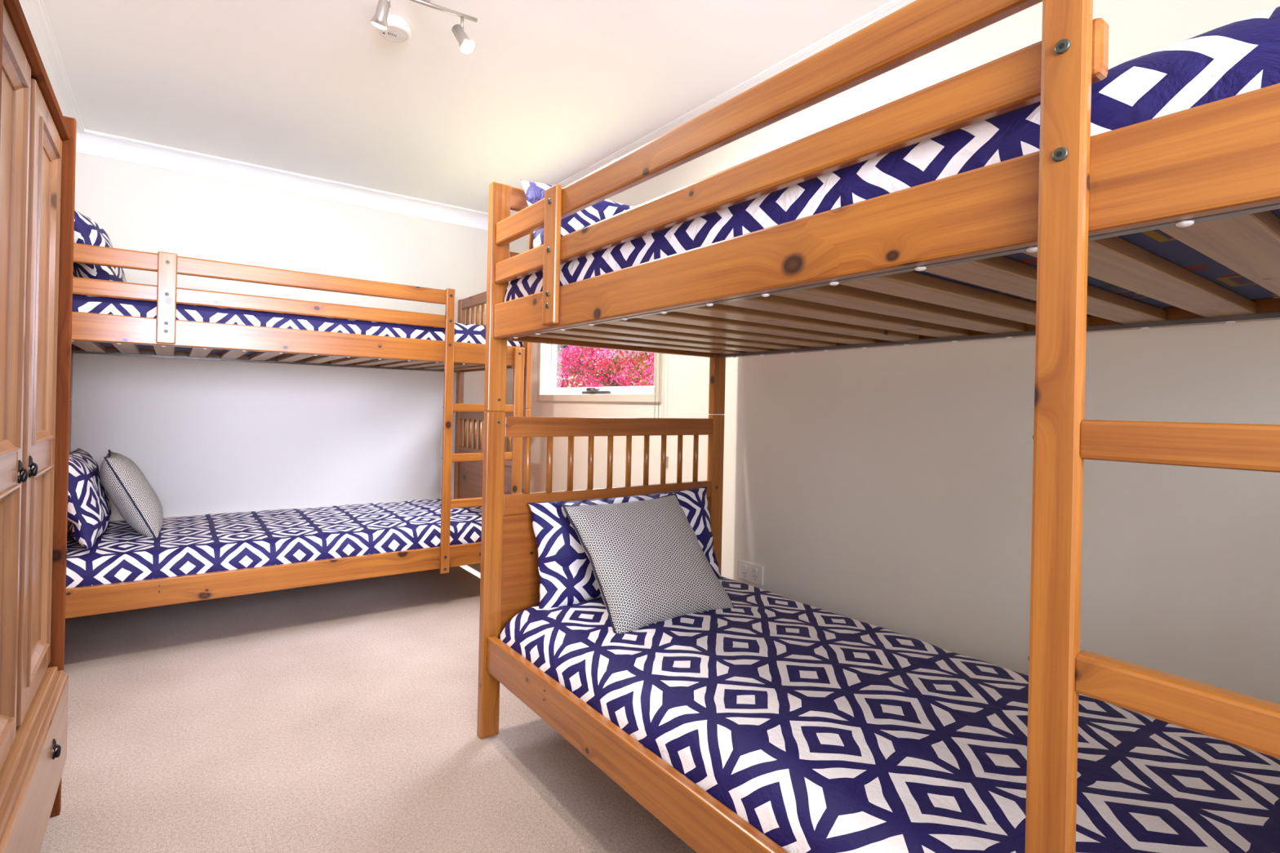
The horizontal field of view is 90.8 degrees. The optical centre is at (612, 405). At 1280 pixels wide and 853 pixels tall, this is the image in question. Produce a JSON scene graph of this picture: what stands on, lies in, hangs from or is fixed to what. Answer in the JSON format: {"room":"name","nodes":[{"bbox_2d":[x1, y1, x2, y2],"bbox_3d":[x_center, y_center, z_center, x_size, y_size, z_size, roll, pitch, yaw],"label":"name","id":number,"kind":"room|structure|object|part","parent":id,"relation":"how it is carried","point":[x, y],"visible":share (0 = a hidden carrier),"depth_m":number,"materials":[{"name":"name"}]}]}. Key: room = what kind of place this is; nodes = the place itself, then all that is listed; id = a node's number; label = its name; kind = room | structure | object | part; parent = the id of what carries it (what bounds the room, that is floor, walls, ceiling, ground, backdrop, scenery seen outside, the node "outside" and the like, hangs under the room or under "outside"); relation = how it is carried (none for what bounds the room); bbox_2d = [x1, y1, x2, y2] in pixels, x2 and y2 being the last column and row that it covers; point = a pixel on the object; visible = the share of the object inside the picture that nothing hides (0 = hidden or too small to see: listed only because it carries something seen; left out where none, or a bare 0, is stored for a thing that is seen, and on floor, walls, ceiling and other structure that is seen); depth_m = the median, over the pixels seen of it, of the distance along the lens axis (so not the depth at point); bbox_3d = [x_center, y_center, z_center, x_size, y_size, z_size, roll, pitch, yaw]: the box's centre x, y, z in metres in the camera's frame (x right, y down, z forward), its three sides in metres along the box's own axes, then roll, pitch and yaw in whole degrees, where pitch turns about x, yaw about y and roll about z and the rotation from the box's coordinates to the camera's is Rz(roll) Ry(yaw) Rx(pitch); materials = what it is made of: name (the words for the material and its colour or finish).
{"room":"dormitory","nodes":[
{"label":"dormitory","id":0,"kind":"room"},
{"bbox_2d":[69,152,488,523],"bbox_3d":[-1.724,-0.154,3.695,2.506,2.257,0.100,1,0,-35],"label":"wall","id":1,"kind":"structure","parent":0,"point":[208,437],"depth_m":3.50,"materials":[{"name":"grey paint"}]},
{"bbox_2d":[75,128,488,230],"bbox_3d":[-1.646,-1.236,3.618,2.306,0.090,0.090,1,0,-35],"label":"trim","id":2,"kind":"structure","parent":1,"relation":"attached to","point":[89,142],"depth_m":3.45,"materials":[{"name":"white paint"}]},
{"bbox_2d":[40,563,696,852],"bbox_3d":[-0.346,1.051,1.400,2.841,0.100,5.466,1,0,-35],"label":"floor","id":3,"kind":"structure","parent":0,"point":[340,717],"depth_m":1.86,"materials":[{"name":"beige carpet"}]},
{"bbox_2d":[0,0,76,852],"bbox_3d":[-1.287,0.146,1.044,0.554,1.668,0.824,1,0,-35],"label":"wardrobe","id":4,"kind":"object","parent":3,"relation":"on","point":[37,143],"visible":1,"depth_m":1.20,"materials":[{"name":"brown wood"}]},
{"bbox_3d":[-1.067,0.151,0.709,0.530,1.668,0.022,1,0,-35],"label":"panel","id":5,"kind":"part","parent":4,"relation":"part of","materials":[{"name":"brown wood"}]},
{"bbox_3d":[-0.999,0.584,1.003,0.022,0.055,0.260,1,0,-35],"label":"rail","id":6,"kind":"part","parent":4,"relation":"part of","materials":[{"name":"brown wood"}]},
{"bbox_3d":[-0.989,0.112,1.003,0.022,0.060,0.260,1,0,-35],"label":"rail","id":7,"kind":"part","parent":4,"relation":"part of","materials":[{"name":"brown wood"}]},
{"bbox_3d":[-0.988,0.349,1.007,0.018,0.415,0.260,1,0,-35],"label":"panel","id":8,"kind":"part","parent":4,"relation":"part of","materials":[{"name":"brown wood"}]},
{"bbox_3d":[-0.975,-0.242,1.008,0.018,0.647,0.260,1,0,-35],"label":"panel","id":9,"kind":"part","parent":4,"relation":"part of","materials":[{"name":"brown wood"}]},
{"bbox_3d":[-0.974,-0.591,1.004,0.022,0.052,0.260,1,0,-35],"label":"rail","id":10,"kind":"part","parent":4,"relation":"part of","materials":[{"name":"brown wood"}]},
{"bbox_3d":[-1.060,0.119,1.134,0.014,0.042,0.011,1,0,-35],"label":"handle","id":11,"kind":"part","parent":4,"relation":"part of","materials":[{"name":"black metal"}]},
{"bbox_3d":[-1.110,-0.004,1.167,0.024,1.236,0.043,1,0,-35],"label":"post","id":12,"kind":"part","parent":4,"relation":"part of","materials":[{"name":"brown wood"}]},
{"bbox_3d":[-1.120,0.118,1.219,0.014,0.042,0.011,1,0,-35],"label":"handle","id":13,"kind":"part","parent":4,"relation":"part of","materials":[{"name":"black metal"}]},
{"bbox_3d":[-1.233,0.580,1.336,0.022,0.055,0.254,1,0,-35],"label":"rail","id":14,"kind":"part","parent":4,"relation":"part of","materials":[{"name":"brown wood"}]},
{"bbox_3d":[-1.084,-0.635,1.175,0.038,0.023,0.778,1,0,-35],"label":"cornice","id":15,"kind":"part","parent":4,"relation":"part of","materials":[{"name":"brown wood"}]},
{"bbox_3d":[-1.222,0.345,1.341,0.018,0.415,0.254,1,0,-35],"label":"panel","id":16,"kind":"part","parent":4,"relation":"part of","materials":[{"name":"brown wood"}]},
{"bbox_3d":[-1.223,0.107,1.337,0.022,0.060,0.254,1,0,-35],"label":"rail","id":17,"kind":"part","parent":4,"relation":"part of","materials":[{"name":"brown wood"}]},
{"bbox_3d":[-1.209,-0.246,1.341,0.018,0.647,0.254,1,0,-35],"label":"panel","id":18,"kind":"part","parent":4,"relation":"part of","materials":[{"name":"brown wood"}]},
{"bbox_3d":[-1.208,-0.596,1.337,0.022,0.052,0.254,1,0,-35],"label":"rail","id":19,"kind":"part","parent":4,"relation":"part of","materials":[{"name":"brown wood"}]},
{"bbox_3d":[-1.160,0.716,1.316,0.014,0.042,0.011,1,0,-35],"label":"handle","id":20,"kind":"part","parent":4,"relation":"part of","materials":[{"name":"black metal"}]},
{"bbox_3d":[-1.527,0.142,1.365,0.530,1.668,0.022,1,0,-35],"label":"panel","id":21,"kind":"part","parent":4,"relation":"part of","materials":[{"name":"brown wood"}]},
{"bbox_2d":[65,242,532,618],"bbox_3d":[-1.517,0.142,3.140,1.963,1.673,1.000,1,0,-35],"label":"bunk bed","id":22,"kind":"object","parent":3,"relation":"on","point":[164,332],"visible":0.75,"depth_m":2.73,"materials":[{"name":"brown wood"}]},
{"bbox_3d":[-2.582,0.464,2.972,0.030,0.982,0.060,1,0,-35],"label":"post","id":23,"kind":"part","parent":22,"relation":"part of","materials":[{"name":"brown wood"}]},
{"bbox_3d":[-2.564,-0.373,2.973,0.030,0.689,0.060,1,0,-35],"label":"post","id":24,"kind":"part","parent":22,"relation":"part of","materials":[{"name":"brown wood"}]},
{"bbox_2d":[97,342,313,358],"bbox_3d":[-1.508,-0.312,3.146,1.869,0.108,0.870,1,0,-35],"label":"mattress","id":25,"kind":"object","parent":22,"relation":"on","point":[104,344],"visible":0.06,"depth_m":3.04,"materials":[{"name":"fabric"}]},
{"bbox_2d":[71,294,522,346],"bbox_3d":[-1.506,-0.355,3.145,1.893,0.187,0.910,1,0,-35],"label":"quilt","id":26,"kind":"object","parent":25,"relation":"on","point":[466,333],"visible":0.3,"depth_m":2.66,"materials":[{"name":"blue fabric"}]},
{"bbox_2d":[72,208,126,282],"bbox_3d":[-2.185,-0.599,2.661,0.204,0.302,0.702,1,0,-34],"label":"pillow","id":27,"kind":"object","parent":26,"relation":"on","point":[86,231],"visible":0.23,"depth_m":2.42,"materials":[{"name":"blue fabric"}]},
{"bbox_3d":[-1.779,-0.280,3.531,1.899,0.102,0.026,1,0,-35],"label":"rail","id":28,"kind":"part","parent":22,"relation":"part of","materials":[{"name":"brown wood"}]},
{"bbox_3d":[-1.395,-0.418,2.650,1.510,0.062,0.026,1,0,-35],"label":"guard rail","id":29,"kind":"part","parent":22,"relation":"part of","materials":[{"name":"brown wood"}]},
{"bbox_3d":[-1.393,-0.536,2.650,1.510,0.068,0.026,1,0,-35],"label":"guard rail","id":30,"kind":"part","parent":22,"relation":"part of","materials":[{"name":"brown wood"}]},
{"bbox_3d":[-1.261,0.728,2.760,1.899,0.104,0.026,1,0,-35],"label":"rail","id":31,"kind":"part","parent":22,"relation":"part of","materials":[{"name":"brown wood"}]},
{"bbox_3d":[-1.239,-0.270,2.761,1.899,0.102,0.026,1,0,-35],"label":"rail","id":32,"kind":"part","parent":22,"relation":"part of","materials":[{"name":"brown wood"}]},
{"bbox_3d":[-1.003,0.499,4.080,0.030,0.982,0.060,1,0,-35],"label":"post","id":33,"kind":"part","parent":22,"relation":"part of","materials":[{"name":"brown wood"}]},
{"bbox_3d":[-0.985,-0.338,4.081,0.030,0.689,0.060,1,0,-35],"label":"post","id":34,"kind":"part","parent":22,"relation":"part of","materials":[{"name":"brown wood"}]},
{"bbox_3d":[-0.737,0.564,3.699,0.014,0.463,0.870,1,0,-35],"label":"solid panel","id":35,"kind":"part","parent":22,"relation":"part of","materials":[{"name":"brown wood"}]},
{"bbox_3d":[-0.732,0.300,3.699,0.022,0.063,0.870,1,0,-35],"label":"rail","id":36,"kind":"part","parent":22,"relation":"part of","materials":[{"name":"brown wood"}]},
{"bbox_3d":[-0.711,-0.643,3.700,0.022,0.066,0.870,1,0,-35],"label":"rail","id":37,"kind":"part","parent":22,"relation":"part of","materials":[{"name":"brown wood"}]},
{"bbox_3d":[-0.727,0.060,3.699,0.022,0.063,0.870,1,0,-35],"label":"rail","id":38,"kind":"part","parent":22,"relation":"part of","materials":[{"name":"brown wood"}]},
{"bbox_3d":[-0.720,-0.257,3.700,0.022,0.102,0.870,1,0,-35],"label":"rail","id":39,"kind":"part","parent":22,"relation":"part of","materials":[{"name":"brown wood"}]},
{"bbox_3d":[-0.469,0.510,3.318,0.030,0.982,0.060,1,0,-35],"label":"post","id":40,"kind":"part","parent":22,"relation":"part of","materials":[{"name":"brown wood"}]},
{"bbox_3d":[-0.451,-0.327,3.319,0.030,0.689,0.060,1,0,-35],"label":"post","id":41,"kind":"part","parent":22,"relation":"part of","materials":[{"name":"brown wood"}]},
{"bbox_3d":[-1.530,0.691,3.145,1.869,0.116,0.870,1,0,-35],"label":"mattress","id":42,"kind":"object","parent":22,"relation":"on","visible":0},
{"bbox_2d":[66,498,481,588],"bbox_3d":[-1.529,0.652,3.144,1.894,0.188,0.912,1,0,-35],"label":"quilt","id":43,"kind":"object","parent":42,"relation":"on","point":[214,542],"visible":0.69,"depth_m":2.79,"materials":[{"name":"blue fabric"}]},
{"bbox_2d":[67,448,111,550],"bbox_3d":[-2.220,0.372,2.644,0.180,0.370,0.719,1,0,-36],"label":"pillow","id":44,"kind":"object","parent":43,"relation":"on","point":[89,509],"visible":0.7,"depth_m":2.43,"materials":[{"name":"blue fabric"}]},
{"bbox_2d":[99,449,163,537],"bbox_3d":[-2.119,0.390,2.783,0.225,0.364,0.437,1,0,-37],"label":"cushion","id":45,"kind":"object","parent":43,"relation":"on","point":[123,482],"visible":0.98,"depth_m":2.64,"materials":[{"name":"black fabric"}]},
{"bbox_2d":[476,0,1279,852],"bbox_3d":[0.567,0.184,1.394,1.000,1.673,1.963,1,0,-35],"label":"bunk bed","id":46,"kind":"object","parent":3,"relation":"on","point":[1206,176],"visible":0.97,"depth_m":0.89,"materials":[{"name":"brown wood"}]},
{"bbox_3d":[-0.369,0.510,1.918,0.060,0.982,0.030,1,0,-35],"label":"post","id":47,"kind":"part","parent":46,"relation":"part of","materials":[{"name":"brown wood"}]},
{"bbox_3d":[-0.351,-0.327,1.919,0.060,0.689,0.030,1,0,-35],"label":"post","id":48,"kind":"part","parent":46,"relation":"part of","materials":[{"name":"brown wood"}]},
{"bbox_3d":[0.032,-0.429,2.186,0.870,0.068,0.022,1,0,-35],"label":"rail","id":49,"kind":"part","parent":46,"relation":"part of","materials":[{"name":"brown wood"}]},
{"bbox_3d":[0.036,-0.629,2.186,0.870,0.066,0.022,1,0,-35],"label":"rail","id":50,"kind":"part","parent":46,"relation":"part of","materials":[{"name":"brown wood"}]},
{"bbox_3d":[0.010,0.578,2.185,0.870,0.463,0.014,1,0,-35],"label":"solid panel","id":51,"kind":"part","parent":46,"relation":"part of","materials":[{"name":"brown wood"}]},
{"bbox_3d":[0.015,0.315,2.185,0.870,0.063,0.022,1,0,-35],"label":"rail","id":52,"kind":"part","parent":46,"relation":"part of","materials":[{"name":"brown wood"}]},
{"bbox_3d":[0.021,0.075,2.185,0.870,0.063,0.022,1,0,-35],"label":"rail","id":53,"kind":"part","parent":46,"relation":"part of","materials":[{"name":"brown wood"}]},
{"bbox_3d":[0.028,-0.243,2.186,0.870,0.102,0.022,1,0,-35],"label":"rail","id":54,"kind":"part","parent":46,"relation":"part of","materials":[{"name":"brown wood"}]},
{"bbox_3d":[0.175,0.757,1.125,0.026,0.104,1.899,1,0,-35],"label":"rail","id":55,"kind":"part","parent":46,"relation":"part of","materials":[{"name":"brown wood"}]},
{"bbox_3d":[0.392,0.527,2.452,0.060,0.982,0.030,1,0,-35],"label":"post","id":56,"kind":"part","parent":46,"relation":"part of","materials":[{"name":"brown wood"}]},
{"bbox_3d":[0.410,-0.310,2.453,0.060,0.689,0.030,1,0,-35],"label":"post","id":57,"kind":"part","parent":46,"relation":"part of","materials":[{"name":"brown wood"}]},
{"bbox_3d":[0.091,-0.506,1.286,0.026,0.068,1.510,1,0,-35],"label":"guard rail","id":58,"kind":"part","parent":46,"relation":"part of","materials":[{"name":"brown wood"}]},
{"bbox_3d":[0.088,-0.388,1.286,0.026,0.062,1.510,1,0,-35],"label":"guard rail","id":59,"kind":"part","parent":46,"relation":"part of","materials":[{"name":"brown wood"}]},
{"bbox_3d":[0.197,-0.241,1.126,0.026,0.102,1.899,1,0,-35],"label":"rail","id":60,"kind":"part","parent":46,"relation":"part of","materials":[{"name":"brown wood"}]},
{"bbox_3d":[0.966,-0.223,1.666,0.026,0.102,1.899,1,0,-35],"label":"rail","id":61,"kind":"part","parent":46,"relation":"part of","materials":[{"name":"brown wood"}]},
{"bbox_2d":[913,208,1279,307],"bbox_3d":[0.582,-0.270,1.396,0.870,0.108,1.869,1,0,-35],"label":"mattress","id":62,"kind":"object","parent":46,"relation":"on","point":[1156,242],"visible":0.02,"depth_m":0.97,"materials":[{"name":"blue fabric"}]},
{"bbox_2d":[503,6,1279,315],"bbox_3d":[0.582,-0.315,1.395,0.912,0.192,1.893,1,0,-35],"label":"quilt","id":63,"kind":"object","parent":62,"relation":"on","point":[1242,55],"visible":0.22,"depth_m":0.78,"materials":[{"name":"blue fabric"}]},
{"bbox_2d":[520,179,634,248],"bbox_3d":[0.056,-0.530,2.053,0.762,0.260,0.169,1,0,-38],"label":"pillow","id":64,"kind":"object","parent":63,"relation":"on","point":[535,192],"visible":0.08,"depth_m":1.87,"materials":[{"name":"blue fabric"}]},
{"bbox_3d":[0.560,0.734,1.395,0.870,0.116,1.869,1,0,-35],"label":"mattress","id":65,"kind":"object","parent":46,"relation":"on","visible":0},
{"bbox_2d":[498,576,1279,852],"bbox_3d":[0.560,0.697,1.394,0.914,0.184,1.893,1,0,-35],"label":"quilt","id":66,"kind":"object","parent":65,"relation":"on","point":[824,731],"visible":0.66,"depth_m":1.18,"materials":[{"name":"blue fabric"}]},
{"bbox_2d":[527,486,720,608],"bbox_3d":[0.065,0.462,2.114,0.736,0.330,0.162,1,0,-36],"label":"pillow","id":67,"kind":"object","parent":66,"relation":"on","point":[566,575],"visible":0.45,"depth_m":1.94,"materials":[{"name":"blue fabric"}]},
{"bbox_2d":[562,493,734,633],"bbox_3d":[0.110,0.461,1.901,0.446,0.330,0.293,1,0,-34],"label":"cushion","id":68,"kind":"object","parent":66,"relation":"on","point":[649,565],"visible":0.92,"depth_m":1.83,"materials":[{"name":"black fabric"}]},
{"bbox_2d":[43,0,891,213],"bbox_3d":[-0.295,-1.305,1.403,2.841,0.100,5.466,1,0,-35],"label":"ceiling","id":69,"kind":"structure","parent":0,"point":[547,91],"depth_m":2.41,"materials":[{"name":"white paint"}]},
{"bbox_2d":[18,0,84,132],"bbox_3d":[-2.031,-1.246,2.239,0.090,0.090,1.906,1,0,-35],"label":"trim","id":70,"kind":"structure","parent":69,"relation":"attached to","point":[35,12],"depth_m":2.31,"materials":[{"name":"white paint"}]},
{"bbox_2d":[376,13,412,42],"bbox_3d":[-0.724,-1.245,2.089,0.112,0.037,0.112,1,0,-35],"label":"smoke detector","id":71,"kind":"object","parent":69,"relation":"attached to","point":[399,30],"visible":0.94,"depth_m":2.07,"materials":[{"name":"white plastic"}]},
{"bbox_2d":[370,0,477,53],"bbox_3d":[-0.551,-1.161,1.856,0.299,0.197,0.100,1,0,-14],"label":"track light","id":72,"kind":"object","parent":69,"relation":"attached to","point":[466,44],"visible":1,"depth_m":1.88,"materials":[{"name":"silver metal"}]},
{"bbox_3d":[-0.671,-1.091,1.812,0.043,0.021,0.040,1,0,-35],"label":"bulb","id":73,"kind":"part","parent":72,"relation":"part of","materials":[{"name":"white"}]},
{"bbox_3d":[-0.666,-1.120,1.805,0.049,0.078,0.063,1,0,-35],"label":"lamp shade","id":74,"kind":"part","parent":72,"relation":"part of","materials":[{"name":"silver metal"}]},
{"bbox_3d":[-0.457,-1.157,1.912,0.013,0.048,0.013,1,0,-35],"label":"stem","id":75,"kind":"part","parent":72,"relation":"part of","materials":[{"name":"silver metal"}]},
{"bbox_3d":[-0.450,-1.104,1.901,0.069,0.079,0.048,1,0,24],"label":"lamp shade","id":76,"kind":"part","parent":72,"relation":"part of","materials":[{"name":"silver metal"}]},
{"bbox_3d":[-0.437,-1.078,1.895,0.041,0.036,0.041,1,0,-35],"label":"bulb","id":77,"kind":"part","parent":72,"relation":"part of","materials":[{"name":"white"}]},
{"bbox_2d":[504,0,1279,715],"bbox_3d":[0.801,-0.102,2.189,0.100,2.257,5.266,1,0,-35],"label":"wall","id":78,"kind":"structure","parent":0,"point":[891,487],"depth_m":1.78,"materials":[{"name":"grey paint"}]},
{"bbox_2d":[536,342,662,402],"bbox_3d":[-0.080,-0.422,3.426,0.103,0.806,1.186,1,0,-35],"label":"window","id":79,"kind":"structure","parent":78,"relation":"in","point":[547,390],"depth_m":3.48,"materials":[{"name":"beige paint"}]},
{"bbox_3d":[-0.059,-0.421,3.440,0.027,0.684,1.064,1,0,-35],"label":"sash","id":80,"kind":"part","parent":79,"relation":"part of","materials":[{"name":"white metal"}]},
{"bbox_2d":[653,353,665,457],"bbox_3d":[-0.113,-0.324,3.349,0.071,1.145,1.228,1,0,-35],"label":"cord","id":81,"kind":"object","parent":79,"relation":"attached to","point":[655,353],"visible":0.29,"depth_m":2.89,"materials":[{"name":"white fabric"}]},
{"bbox_3d":[0.209,-0.381,2.902,0.005,0.973,0.032,1,0,-35],"label":"chain","id":82,"kind":"part","parent":81,"relation":"part of","materials":[{"name":"grey metal"}]},
{"bbox_3d":[0.236,-0.330,2.866,0.002,1.070,0.015,1,0,-35],"label":"cord","id":83,"kind":"part","parent":81,"relation":"part of","materials":[{"name":"beige plastic"}]},
{"bbox_2d":[510,0,915,215],"bbox_3d":[0.747,-1.187,2.136,0.090,0.090,5.266,1,0,-35],"label":"trim","id":84,"kind":"structure","parent":78,"relation":"attached to","point":[892,6],"depth_m":2.38,"materials":[{"name":"white paint"}]},
{"bbox_2d":[738,560,764,586],"bbox_3d":[0.533,0.650,2.449,0.013,0.074,0.124,1,0,-35],"label":"power outlet","id":85,"kind":"object","parent":78,"relation":"attached to","point":[748,571],"visible":1,"depth_m":2.44,"materials":[{"name":"white plastic"}]},
{"label":"outside","id":86,"kind":"structure","parent":0,"visible":0},
{"bbox_2d":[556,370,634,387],"bbox_3d":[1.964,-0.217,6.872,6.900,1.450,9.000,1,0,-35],"label":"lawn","id":87,"kind":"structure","parent":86,"point":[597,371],"depth_m":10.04,"materials":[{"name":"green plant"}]},
{"bbox_2d":[555,345,654,387],"bbox_3d":[0.278,-0.622,6.429,1.436,1.417,3.129,1,0,-32],"label":"tree","id":88,"kind":"object","parent":87,"relation":"on","point":[639,371],"visible":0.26,"depth_m":6.43,"materials":[{"name":"pink plant"}]}
]}

